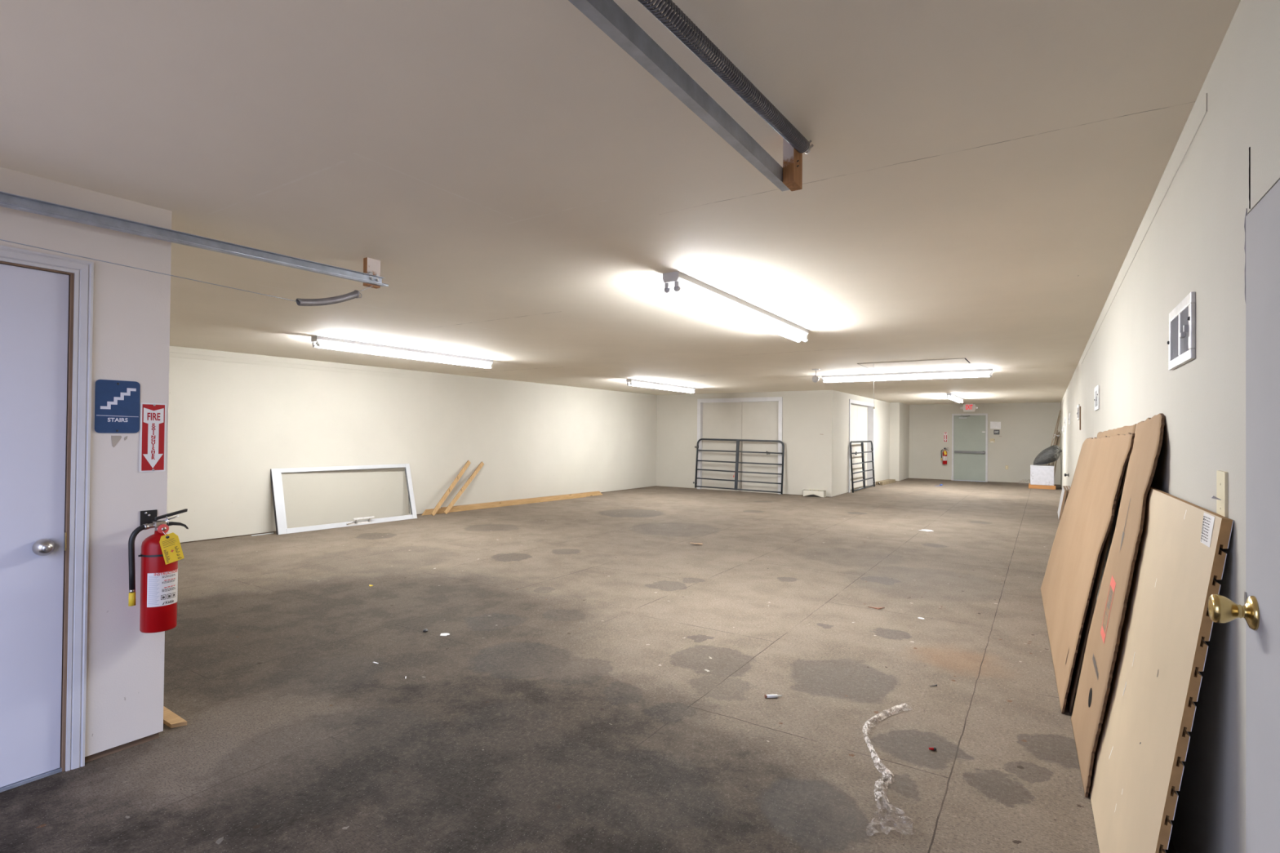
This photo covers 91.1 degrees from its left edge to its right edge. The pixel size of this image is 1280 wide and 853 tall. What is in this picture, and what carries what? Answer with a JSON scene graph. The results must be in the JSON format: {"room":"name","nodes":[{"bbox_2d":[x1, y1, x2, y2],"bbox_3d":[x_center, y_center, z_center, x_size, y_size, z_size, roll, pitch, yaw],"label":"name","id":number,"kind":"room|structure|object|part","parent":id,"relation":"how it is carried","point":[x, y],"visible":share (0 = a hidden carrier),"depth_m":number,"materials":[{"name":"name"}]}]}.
{"room":"empty parking garage","nodes":[
{"label":"empty parking garage","id":0,"kind":"room"},
{"bbox_2d":[0,166,171,756],"bbox_3d":[-5.034,0.182,3.726,5.701,2.396,1.700,0,-1,33],"label":"wall","id":1,"kind":"structure","parent":0,"point":[125,686],"depth_m":2.74,"materials":[{"name":"paint"}]},
{"bbox_2d":[0,244,93,792],"bbox_3d":[-2.622,0.358,2.278,0.162,2.120,0.943,0,-1,33],"label":"door","id":2,"kind":"structure","parent":1,"relation":"in","point":[46,300],"depth_m":2.54,"materials":[{"name":"white paint"}]},
{"bbox_3d":[-2.400,0.488,2.529,0.052,0.068,0.068,0,-1,33],"label":"knob","id":3,"kind":"part","parent":2,"relation":"part of","materials":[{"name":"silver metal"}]},
{"bbox_3d":[-2.378,0.476,2.597,0.012,0.075,0.003,0,-1,33],"label":"strike plate","id":4,"kind":"part","parent":2,"relation":"part of","materials":[{"name":"gold metal"}]},
{"bbox_2d":[94,379,140,433],"bbox_3d":[-2.275,-0.086,2.735,0.006,0.229,0.157,0,-1,33],"label":"sign","id":5,"kind":"object","parent":1,"relation":"attached to","point":[117,402],"visible":1,"depth_m":2.73,"materials":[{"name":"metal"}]},
{"bbox_2d":[111,435,127,447],"bbox_3d":[-2.275,0.066,2.742,0.001,0.052,0.058,0,-1,33],"label":"scar","id":6,"kind":"object","parent":1,"relation":"attached to","point":[115,439],"visible":1,"depth_m":2.73,"materials":[{"name":"paint"}]},
{"bbox_2d":[84,732,159,763],"bbox_3d":[-5.045,1.395,3.714,5.677,0.030,1.676,0,-1,33],"label":"trim","id":7,"kind":"structure","parent":1,"relation":"attached to","point":[144,740],"depth_m":2.76,"materials":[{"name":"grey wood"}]},
{"bbox_2d":[139,402,166,472],"bbox_3d":[-2.205,0.050,2.844,0.006,0.311,0.099,0,-1,33],"label":"fire extinguisher sign","id":8,"kind":"object","parent":1,"relation":"attached to","point":[153,431],"visible":1,"depth_m":2.84,"materials":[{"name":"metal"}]},
{"bbox_2d":[128,508,188,633],"bbox_3d":[-2.136,0.639,2.795,0.189,0.524,0.157,1,-1,-18],"label":"fire extinguisher","id":9,"kind":"object","parent":1,"relation":"attached to","point":[161,552],"visible":1,"depth_m":2.74,"materials":[{"name":"metal"}]},
{"bbox_2d":[147,575,159,604],"bbox_3d":[-2.115,0.713,2.730,0.039,0.126,0.003,1,-1,-21],"label":"print","id":10,"kind":"object","parent":9,"relation":"attached to","point":[153,580],"depth_m":2.73},
{"bbox_2d":[160,573,175,599],"bbox_3d":[-2.079,0.708,2.770,0.008,0.103,0.062,0,-1,19],"label":"print","id":11,"kind":"object","parent":9,"relation":"attached to","point":[167,580],"depth_m":2.76},
{"bbox_3d":[-2.112,0.396,2.829,0.020,0.038,0.120,0,-1,33],"label":"lever","id":12,"kind":"part","parent":9,"relation":"part of","materials":[{"name":"black metal"}]},
{"bbox_2d":[162,537,181,562],"bbox_3d":[-2.065,0.546,2.769,0.001,0.106,0.077,0,-1,33],"label":"tag","id":13,"kind":"object","parent":9,"relation":"attached to","point":[173,538],"depth_m":2.76,"materials":[{"name":"yellow paper"}]},
{"bbox_3d":[-2.104,0.450,2.842,0.018,0.040,0.096,0,-1,33],"label":"carry handle","id":14,"kind":"part","parent":9,"relation":"part of","materials":[{"name":"black rubber"}]},
{"bbox_2d":[166,346,657,542],"bbox_3d":[-3.291,0.282,11.320,0.134,2.414,13.458,0,-1,34],"label":"wall","id":15,"kind":"structure","parent":0,"point":[234,418],"depth_m":9.80,"materials":[{"name":"beige paint"}]},
{"bbox_2d":[180,485,656,543],"bbox_3d":[-3.305,1.495,11.310,0.108,0.012,13.457,0,-1,34],"label":"trim","id":16,"kind":"structure","parent":15,"relation":"attached to","point":[655,486],"depth_m":8.35,"materials":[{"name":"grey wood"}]},
{"bbox_2d":[0,478,1175,852],"bbox_3d":[2.173,1.614,11.549,10.120,0.120,23.000,0,-1,33],"label":"floor","id":17,"kind":"structure","parent":0,"point":[602,677],"depth_m":3.43,"materials":[{"name":"grey concrete"}]},
{"bbox_2d":[163,706,186,728],"bbox_3d":[-2.311,1.419,3.067,0.315,0.018,0.060,0,-1,34],"label":"wood offcut","id":18,"kind":"object","parent":17,"relation":"on","point":[171,719],"visible":0.57,"depth_m":3.02,"materials":[{"name":"brown wood"}]},
{"bbox_2d":[251,532,273,536],"bbox_3d":[-5.078,1.451,8.444,0.024,0.010,0.280,0,-1,33],"label":"metal strip","id":19,"kind":"object","parent":17,"relation":"on","point":[273,532],"visible":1,"depth_m":8.42,"materials":[{"name":"white metal"}]},
{"bbox_2d":[270,463,417,534],"bbox_3d":[-4.330,1.042,9.380,0.323,0.891,2.132,0,-1,36],"label":"window","id":20,"kind":"structure","parent":17,"relation":"on","point":[275,473],"depth_m":9.05,"materials":[{"name":"white metal"}]},
{"bbox_3d":[-4.422,0.630,9.478,0.044,0.058,1.946,-18,-12,35],"label":"rail","id":21,"kind":"part","parent":20,"relation":"part of","materials":[{"name":"white metal"}]},
{"bbox_3d":[-4.252,1.445,9.339,0.044,0.070,1.946,-18,-12,35],"label":"rail","id":22,"kind":"part","parent":20,"relation":"part of","materials":[{"name":"white metal"}]},
{"bbox_3d":[-4.174,1.405,9.374,0.074,0.082,0.410,-18,-12,35],"label":"pull handle","id":23,"kind":"part","parent":20,"relation":"part of","materials":[{"name":"metal"}]},
{"bbox_3d":[-3.758,1.047,10.178,0.008,0.745,0.009,-18,-12,35],"label":"stay rod","id":24,"kind":"part","parent":20,"relation":"part of","materials":[{"name":"metal"}]},
{"bbox_2d":[440,633,449,635],"bbox_3d":[-1.357,1.449,4.367,0.064,0.003,0.057,1,-1,-11],"label":"scrap","id":25,"kind":"object","parent":17,"relation":"on","point":[442,634],"visible":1,"depth_m":4.36,"materials":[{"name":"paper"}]},
{"bbox_2d":[431,460,471,515],"bbox_3d":[-3.292,1.060,10.969,0.038,0.900,1.046,0,-1,21],"label":"wood lath","id":26,"kind":"object","parent":17,"relation":"on","point":[440,503],"visible":1,"depth_m":10.93,"materials":[{"name":"brown wood"}]},
{"bbox_2d":[444,462,484,514],"bbox_3d":[-3.129,1.081,11.209,0.037,0.868,1.102,0,-1,22],"label":"wood lath","id":27,"kind":"object","parent":17,"relation":"on","point":[477,470],"visible":1,"depth_m":11.16,"materials":[{"name":"brown wood"}]},
{"bbox_2d":[422,493,586,515],"bbox_3d":[-2.417,1.473,12.137,0.038,0.089,4.073,0,-1,37],"label":"timber","id":28,"kind":"object","parent":17,"relation":"on","point":[456,508],"visible":1,"depth_m":11.91,"materials":[{"name":"brown wood"}]},
{"bbox_2d":[440,491,602,507],"bbox_3d":[-2.152,1.479,12.586,0.036,0.090,4.254,0,-1,38],"label":"timber","id":29,"kind":"object","parent":17,"relation":"on","point":[593,493],"visible":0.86,"depth_m":13.53,"materials":[{"name":"brown wood"}]},
{"bbox_2d":[693,438,784,494],"bbox_3d":[2.363,0.940,15.300,2.369,1.278,0.129,0,-1,33],"label":"gate","id":30,"kind":"object","parent":17,"relation":"on","point":[737,451],"visible":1,"depth_m":15.26,"materials":[{"name":"metal"}]},
{"bbox_2d":[764,694,782,697],"bbox_3d":[0.719,1.452,3.378,0.094,0.017,0.017,1,-1,-6],"label":"nozzle tip","id":31,"kind":"object","parent":17,"relation":"on","point":[766,695],"visible":1,"depth_m":3.37,"materials":[{"name":"white plastic"}]},
{"bbox_2d":[803,488,826,497],"bbox_3d":[3.971,1.514,14.285,0.480,0.163,0.154,0,-1,33],"label":"air deflector","id":32,"kind":"object","parent":17,"relation":"on","point":[820,493],"visible":1,"depth_m":14.21,"materials":[{"name":"beige metal"}]},
{"bbox_2d":[849,440,875,493],"bbox_3d":[5.791,1.000,16.277,0.118,1.256,2.359,0,-1,33],"label":"gate","id":33,"kind":"object","parent":17,"relation":"on","point":[862,452],"visible":1,"depth_m":16.24,"materials":[{"name":"metal"}]},
{"bbox_2d":[867,606,884,608],"bbox_3d":[1.930,1.481,5.125,0.128,0.012,0.030,0,-1,20],"label":"dry leaf","id":34,"kind":"object","parent":17,"relation":"on","point":[868,606],"visible":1,"depth_m":5.12,"materials":[{"name":"beige plant"}]},
{"bbox_2d":[875,479,895,485],"bbox_3d":[7.166,1.623,18.318,0.200,0.090,1.411,0,-1,36],"label":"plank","id":35,"kind":"object","parent":17,"relation":"on","point":[887,481],"visible":1,"depth_m":18.07,"materials":[{"name":"brown wood"}]},
{"bbox_2d":[862,703,911,802],"bbox_3d":[1.082,1.439,2.761,0.224,0.031,1.225,0,-1,23],"label":"plastic wrapper","id":36,"kind":"object","parent":17,"relation":"on","point":[870,747],"visible":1,"depth_m":2.82,"materials":[{"name":"beige"}]},
{"bbox_2d":[918,528,933,531],"bbox_3d":[4.278,1.550,9.348,0.192,0.003,0.194,1,-1,-41],"label":"scrap","id":37,"kind":"object","parent":17,"relation":"on","point":[922,529],"visible":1,"depth_m":9.37,"materials":[{"name":"paper"}]},
{"bbox_2d":[1028,483,1055,489],"bbox_3d":[11.033,1.643,17.219,0.620,0.100,0.600,0,-1,33],"label":"wooden skid","id":38,"kind":"object","parent":17,"relation":"on","point":[1034,486],"visible":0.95,"depth_m":16.98,"materials":[{"name":"brown wood"}]},
{"bbox_2d":[1030,465,1054,485],"bbox_3d":[11.037,1.332,17.221,0.550,0.520,0.548,0,-1,33],"label":"foam box","id":39,"kind":"object","parent":38,"relation":"on","point":[1039,474],"visible":1,"depth_m":17.00,"materials":[{"name":"white plastic"}]},
{"bbox_3d":[11.040,1.087,17.223,0.550,0.030,0.548,0,-1,33],"label":"lid","id":40,"kind":"part","parent":39,"relation":"part of","materials":[{"name":"white plastic"}]},
{"bbox_2d":[1033,444,1062,465],"bbox_3d":[11.158,0.785,17.183,0.662,0.560,0.485,0,-1,33],"label":"bag","id":41,"kind":"object","parent":39,"relation":"on","point":[1051,454],"visible":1,"depth_m":17.03,"materials":[{"name":"grey plastic"}]},
{"bbox_2d":[1045,410,1061,465],"bbox_3d":[11.654,0.625,17.821,0.507,2.167,0.033,0,-1,21],"label":"wooden pole","id":42,"kind":"object","parent":17,"relation":"on","point":[1060,411],"visible":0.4,"depth_m":17.77,"materials":[{"name":"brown wood"}]},
{"bbox_2d":[1048,415,1060,465],"bbox_3d":[11.665,0.694,17.754,0.394,2.024,0.026,0,-1,24],"label":"wooden pole","id":43,"kind":"object","parent":17,"relation":"on","point":[1060,415],"visible":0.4,"depth_m":17.71,"materials":[{"name":"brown wood"}]},
{"bbox_2d":[1050,432,1058,465],"bbox_3d":[11.712,0.946,17.837,0.341,1.528,0.040,0,-1,14],"label":"wooden pole","id":44,"kind":"object","parent":17,"relation":"on","point":[1057,433],"visible":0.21,"depth_m":17.81,"materials":[{"name":"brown wood"}]},
{"bbox_2d":[1053,433,1060,478],"bbox_3d":[11.786,0.956,17.777,0.257,1.505,0.040,1,-1,0],"label":"wooden pole","id":45,"kind":"object","parent":17,"relation":"on","point":[1060,433],"visible":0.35,"depth_m":17.76,"materials":[{"name":"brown wood"}]},
{"bbox_2d":[1057,485,1066,519],"bbox_3d":[7.551,1.351,11.228,0.117,0.500,1.210,0,-1,33],"label":"plank","id":46,"kind":"object","parent":17,"relation":"on","point":[1064,491],"visible":0.96,"depth_m":10.79,"materials":[{"name":"white wood"}]},
{"bbox_2d":[1062,485,1069,510],"bbox_3d":[7.582,1.348,11.201,0.099,0.506,1.140,0,-1,33],"label":"plank","id":47,"kind":"object","parent":17,"relation":"on","point":[1066,486],"visible":0.39,"depth_m":10.72,"materials":[{"name":"brown wood"}]},
{"bbox_2d":[1040,432,1134,713],"bbox_3d":[3.021,0.770,4.369,0.292,1.441,3.276,0,-1,31],"label":"cardboard sheet","id":48,"kind":"object","parent":17,"relation":"on","point":[1086,517],"visible":1,"depth_m":3.76,"materials":[{"name":"brown cardboard"}]},
{"bbox_2d":[1066,413,1164,798],"bbox_3d":[2.667,0.725,3.751,0.336,1.511,3.386,0,-1,33],"label":"cardboard sheet","id":49,"kind":"object","parent":17,"relation":"on","point":[1104,629],"visible":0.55,"depth_m":2.62,"materials":[{"name":"cardboard"}]},
{"bbox_3d":[2.888,0.745,4.100,0.329,1.483,2.559,0,-1,33],"label":"panel","id":50,"kind":"part","parent":49,"relation":"part of","materials":[{"name":"cardboard"}]},
{"bbox_2d":[1100,575,1115,643],"bbox_3d":[1.968,0.767,2.639,0.040,0.255,0.180,0,-1,33],"label":"print","id":51,"kind":"object","parent":49,"relation":"attached to","point":[1104,630],"depth_m":2.63},
{"bbox_2d":[1092,498,1130,679],"bbox_3d":[2.010,0.673,2.672,0.121,0.745,0.288,0,-1,33],"label":"print","id":52,"kind":"object","parent":49,"relation":"attached to","point":[1100,640],"depth_m":2.66},
{"bbox_2d":[1088,486,1233,852],"bbox_3d":[1.629,0.841,2.045,0.200,1.230,1.223,0,-1,32],"label":"wooden board","id":53,"kind":"object","parent":17,"relation":"on","point":[1144,739],"visible":0.82,"depth_m":1.81,"materials":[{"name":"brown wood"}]},
{"bbox_2d":[1200,515,1210,542],"bbox_3d":[1.439,0.264,1.598,0.009,0.065,0.084,0,-1,32],"label":"print","id":54,"kind":"object","parent":53,"relation":"attached to","point":[1206,521],"depth_m":1.60},
{"bbox_2d":[0,0,1240,404],"bbox_3d":[2.196,-0.931,11.575,10.120,0.120,23.000,0,-1,33],"label":"ceiling","id":55,"kind":"structure","parent":0,"point":[980,178],"depth_m":2.38,"materials":[{"name":"paint"}]},
{"bbox_2d":[0,191,388,288],"bbox_3d":[-2.263,-0.906,2.602,0.072,0.190,2.730,0,-1,33],"label":"door track","id":56,"kind":"object","parent":55,"relation":"attached to","point":[371,276],"visible":0.99,"depth_m":2.86,"materials":[{"name":"metal"}]},
{"bbox_2d":[0,239,373,306],"bbox_3d":[-2.263,-0.742,2.540,0.045,0.191,2.635,0,-1,32],"label":"spring","id":57,"kind":"object","parent":56,"relation":"hanging from","point":[339,299],"visible":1,"depth_m":3.33,"materials":[{"name":"metal"}]},
{"bbox_3d":[-1.578,-0.903,3.694,0.038,0.162,0.088,0,-1,33],"label":"hanger post","id":58,"kind":"part","parent":56,"relation":"part of","materials":[{"name":"brown wood"}]},
{"bbox_2d":[311,335,493,368],"bbox_3d":[-2.810,-0.894,7.808,0.116,0.121,2.550,0,-1,33],"label":"fluorescent light","id":59,"kind":"object","parent":55,"relation":"attached to","point":[317,339],"visible":1,"depth_m":7.54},
{"bbox_2d":[626,378,695,393],"bbox_3d":[0.481,-0.814,12.836,0.116,0.121,2.550,0,-1,33],"label":"fluorescent light","id":60,"kind":"object","parent":55,"relation":"attached to","point":[636,382],"visible":1,"depth_m":12.60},
{"bbox_2d":[568,0,802,191],"bbox_3d":[-0.154,-0.901,1.119,0.080,0.190,2.528,0,-1,33],"label":"door track","id":61,"kind":"object","parent":55,"relation":"attached to","point":[607,15],"visible":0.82,"depth_m":1.56,"materials":[{"name":"metal"}]},
{"bbox_2d":[637,0,813,154],"bbox_3d":[0.036,-0.897,1.323,0.046,0.186,2.002,0,-1,33],"label":"spring","id":62,"kind":"object","parent":61,"relation":"attached to","point":[777,121],"visible":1,"depth_m":1.58,"materials":[{"name":"metal"}]},
{"bbox_3d":[0.520,-0.899,2.136,0.038,0.162,0.088,0,-1,33],"label":"hanger post","id":63,"kind":"part","parent":61,"relation":"part of","materials":[{"name":"brown wood"}]},
{"bbox_2d":[662,271,808,342],"bbox_3d":[0.882,-0.888,4.999,0.116,0.121,2.550,0,-1,33],"label":"fluorescent light","id":64,"kind":"object","parent":55,"relation":"attached to","point":[687,287],"visible":1,"depth_m":4.57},
{"bbox_2d":[811,368,819,382],"bbox_3d":[2.709,-0.782,9.673,0.120,0.206,0.120,0,-1,33],"label":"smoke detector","id":65,"kind":"object","parent":55,"relation":"hanging from","point":[815,379],"visible":1,"depth_m":9.66,"materials":[{"name":"white plastic"}]},
{"bbox_2d":[822,368,993,382],"bbox_3d":[4.205,-0.806,10.078,2.550,0.121,0.116,0,-1,33],"label":"fluorescent light","id":66,"kind":"object","parent":55,"relation":"attached to","point":[990,371],"visible":1,"depth_m":9.97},
{"bbox_2d":[857,358,970,408],"bbox_3d":[3.818,-0.565,8.774,1.370,0.645,0.660,0,-1,33],"label":"attic hatch","id":67,"kind":"object","parent":55,"relation":"attached to","point":[954,361],"visible":1,"depth_m":8.73,"materials":[{"name":"paint"}]},
{"bbox_3d":[3.820,-0.883,8.775,1.336,0.010,0.640,0,-1,33],"label":"hatch panel","id":68,"kind":"part","parent":67,"relation":"part of","materials":[{"name":"paint"}]},
{"bbox_2d":[946,393,963,403],"bbox_3d":[8.021,-0.713,15.964,0.116,0.121,2.550,0,-1,33],"label":"fluorescent light","id":69,"kind":"object","parent":55,"relation":"attached to","point":[953,397],"visible":1,"depth_m":15.59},
{"bbox_2d":[656,390,834,497],"bbox_3d":[2.333,0.376,15.539,4.852,2.414,0.140,0,-1,33],"label":"wall","id":70,"kind":"structure","parent":0,"point":[808,416],"depth_m":14.72,"materials":[{"name":"beige paint"}]},
{"bbox_2d":[696,396,782,494],"bbox_3d":[2.441,0.447,15.456,2.250,2.296,0.156,0,-1,33],"label":"door","id":71,"kind":"structure","parent":70,"relation":"in","point":[753,418],"depth_m":15.45,"materials":[{"name":"beige paint"}]},
{"bbox_2d":[656,485,827,497],"bbox_3d":[2.322,1.589,15.527,4.828,0.012,0.116,0,-1,33],"label":"trim","id":72,"kind":"structure","parent":70,"relation":"attached to","point":[656,486],"depth_m":14.76,"materials":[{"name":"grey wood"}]},
{"bbox_2d":[833,390,889,496],"bbox_3d":[5.978,0.424,16.894,0.200,2.414,6.093,0,-1,33],"label":"wall","id":73,"kind":"structure","parent":0,"point":[882,411],"depth_m":15.35,"materials":[{"name":"beige paint"}]},
{"bbox_2d":[848,399,874,493],"bbox_3d":[5.763,0.492,16.531,0.203,2.290,2.641,0,-1,33],"label":"door","id":74,"kind":"structure","parent":73,"relation":"in","point":[861,419],"depth_m":16.91,"materials":[{"name":"beige paint"}]},
{"bbox_2d":[889,402,909,480],"bbox_3d":[8.200,0.476,20.076,0.478,2.414,1.664,0,-1,33],"label":"wall","id":75,"kind":"structure","parent":0,"point":[899,411],"depth_m":19.38,"materials":[{"name":"beige paint"}]},
{"bbox_2d":[908,402,1061,484],"bbox_3d":[10.447,0.493,19.691,4.774,2.414,0.130,0,-1,33],"label":"wall","id":76,"kind":"structure","parent":0,"point":[1027,429],"depth_m":19.26,"materials":[{"name":"beige paint"}]},
{"bbox_2d":[941,447,948,464],"bbox_3d":[9.709,0.938,19.977,0.157,0.524,0.189,1,-1,-18],"label":"fire extinguisher","id":77,"kind":"object","parent":76,"relation":"attached to","point":[944,452],"visible":1,"depth_m":19.93,"materials":[{"name":"red metal"}]},
{"bbox_2d":[943,431,946,441],"bbox_3d":[9.764,0.337,20.053,0.099,0.311,0.006,0,-1,33],"label":"fire extinguisher sign","id":78,"kind":"object","parent":76,"relation":"attached to","point":[944,433],"visible":1,"depth_m":20.06,"materials":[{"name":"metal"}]},
{"bbox_2d":[960,403,977,411],"bbox_3d":[10.315,-0.590,19.667,0.516,0.250,0.083,0,-1,33],"label":"exit light","id":79,"kind":"object","parent":76,"relation":"attached to","point":[966,407],"visible":1,"depth_m":19.65,"materials":[{"name":"plastic"}]},
{"bbox_3d":[10.322,-0.580,19.678,0.356,0.230,0.055,0,-1,33],"label":"casing","id":80,"kind":"part","parent":79,"relation":"part of","materials":[{"name":"white plastic"}]},
{"bbox_2d":[951,413,987,481],"bbox_3d":[10.313,0.653,19.659,1.006,2.114,0.125,0,-1,33],"label":"door","id":81,"kind":"structure","parent":76,"relation":"in","point":[969,431],"depth_m":19.66,"materials":[{"name":"grey paint"}]},
{"bbox_2d":[917,478,1029,484],"bbox_3d":[10.435,1.706,19.679,4.750,0.012,0.106,0,-1,33],"label":"trim","id":82,"kind":"structure","parent":76,"relation":"attached to","point":[917,478],"depth_m":19.34,"materials":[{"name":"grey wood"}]},
{"bbox_2d":[990,438,995,442],"bbox_3d":[10.855,0.436,19.337,0.132,0.124,0.022,0,-1,33],"label":"wall switch plate","id":83,"kind":"object","parent":76,"relation":"attached to","point":[992,440],"visible":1,"depth_m":19.33,"materials":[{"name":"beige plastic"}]},
{"bbox_2d":[990,421,1000,429],"bbox_3d":[10.933,-0.036,19.299,0.284,0.234,0.010,0,-1,33],"label":"paper notice","id":84,"kind":"object","parent":76,"relation":"attached to","point":[996,425],"visible":1,"depth_m":19.30,"materials":[{"name":"white paper"}]},
{"bbox_2d":[993,430,999,434],"bbox_3d":[10.960,0.175,19.284,0.156,0.144,0.004,0,-1,33],"label":"placard","id":85,"kind":"object","parent":76,"relation":"attached to","point":[995,432],"visible":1,"depth_m":19.29},
{"bbox_2d":[1060,0,1279,852],"bbox_3d":[6.262,0.347,8.885,0.132,2.414,22.870,0,-1,33],"label":"wall","id":86,"kind":"structure","parent":0,"point":[1190,236],"depth_m":1.73,"materials":[{"name":"beige paint"}]},
{"bbox_2d":[1076,404,1079,420],"bbox_3d":[5.841,-0.189,8.374,0.032,0.200,0.394,0,-1,33],"label":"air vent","id":87,"kind":"object","parent":86,"relation":"in","point":[1078,405],"visible":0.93,"depth_m":8.21,"materials":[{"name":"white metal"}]},
{"bbox_2d":[1079,406,1080,430],"bbox_3d":[5.553,-0.105,7.916,0.014,0.300,0.028,0,-1,33],"label":"wood sliver","id":88,"kind":"object","parent":86,"relation":"attached to","point":[1080,406],"visible":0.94,"depth_m":7.91,"materials":[{"name":"wood"}]},
{"bbox_2d":[1093,385,1099,410],"bbox_3d":[3.893,-0.241,5.359,0.032,0.200,0.394,0,-1,33],"label":"air vent","id":89,"kind":"object","parent":86,"relation":"in","point":[1096,399],"visible":1,"depth_m":5.22,"materials":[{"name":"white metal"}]},
{"bbox_2d":[1167,291,1195,370],"bbox_3d":[1.746,-0.300,2.038,0.032,0.200,0.394,0,-1,33],"label":"electrical panel","id":90,"kind":"object","parent":86,"relation":"in","point":[1182,319],"visible":1,"depth_m":1.98,"materials":[{"name":"white metal"}]},
{"bbox_3d":[1.659,-0.290,1.914,0.020,0.036,0.032,0,-1,33],"label":"lever","id":91,"kind":"part","parent":90,"relation":"part of","materials":[{"name":"grey plastic"}]},
{"bbox_2d":[1210,470,1227,517],"bbox_3d":[1.447,0.174,1.572,0.024,0.124,0.088,0,-1,33],"label":"light switch","id":92,"kind":"object","parent":86,"relation":"attached to","point":[1221,498],"visible":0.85,"depth_m":1.56,"materials":[{"name":"beige plastic"}]},
{"bbox_3d":[1.454,0.174,1.567,0.006,0.124,0.088,0,-1,33],"label":"plate","id":93,"kind":"part","parent":92,"relation":"part of","materials":[{"name":"beige plastic"}]},
{"bbox_2d":[1208,179,1279,852],"bbox_3d":[1.099,0.481,0.972,0.196,1.917,0.934,0,-1,33],"label":"door","id":94,"kind":"structure","parent":86,"relation":"in","point":[1260,611],"depth_m":1.26,"materials":[{"name":"grey paint"}]},
{"bbox_3d":[1.256,0.390,1.329,0.072,0.071,0.071,0,-1,33],"label":"knob","id":95,"kind":"part","parent":94,"relation":"part of","materials":[{"name":"gold metal"}]},
{"bbox_3d":[1.320,0.391,1.367,0.003,0.060,0.008,0,-1,33],"label":"latch plate","id":96,"kind":"part","parent":94,"relation":"part of","materials":[{"name":"metal"}]},
{"bbox_2d":[1244,208,1247,301],"bbox_3d":[1.350,-0.374,1.396,0.005,0.220,0.022,0,-1,33],"label":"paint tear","id":97,"kind":"object","parent":86,"relation":"attached to","point":[1246,215],"visible":0.3,"depth_m":1.40},
{"bbox_2d":[1248,146,1250,208],"bbox_3d":[1.335,-0.543,1.372,0.005,0.136,0.007,0,-1,33],"label":"paint crack","id":98,"kind":"object","parent":86,"relation":"attached to","point":[1249,147],"visible":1,"depth_m":1.37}
]}

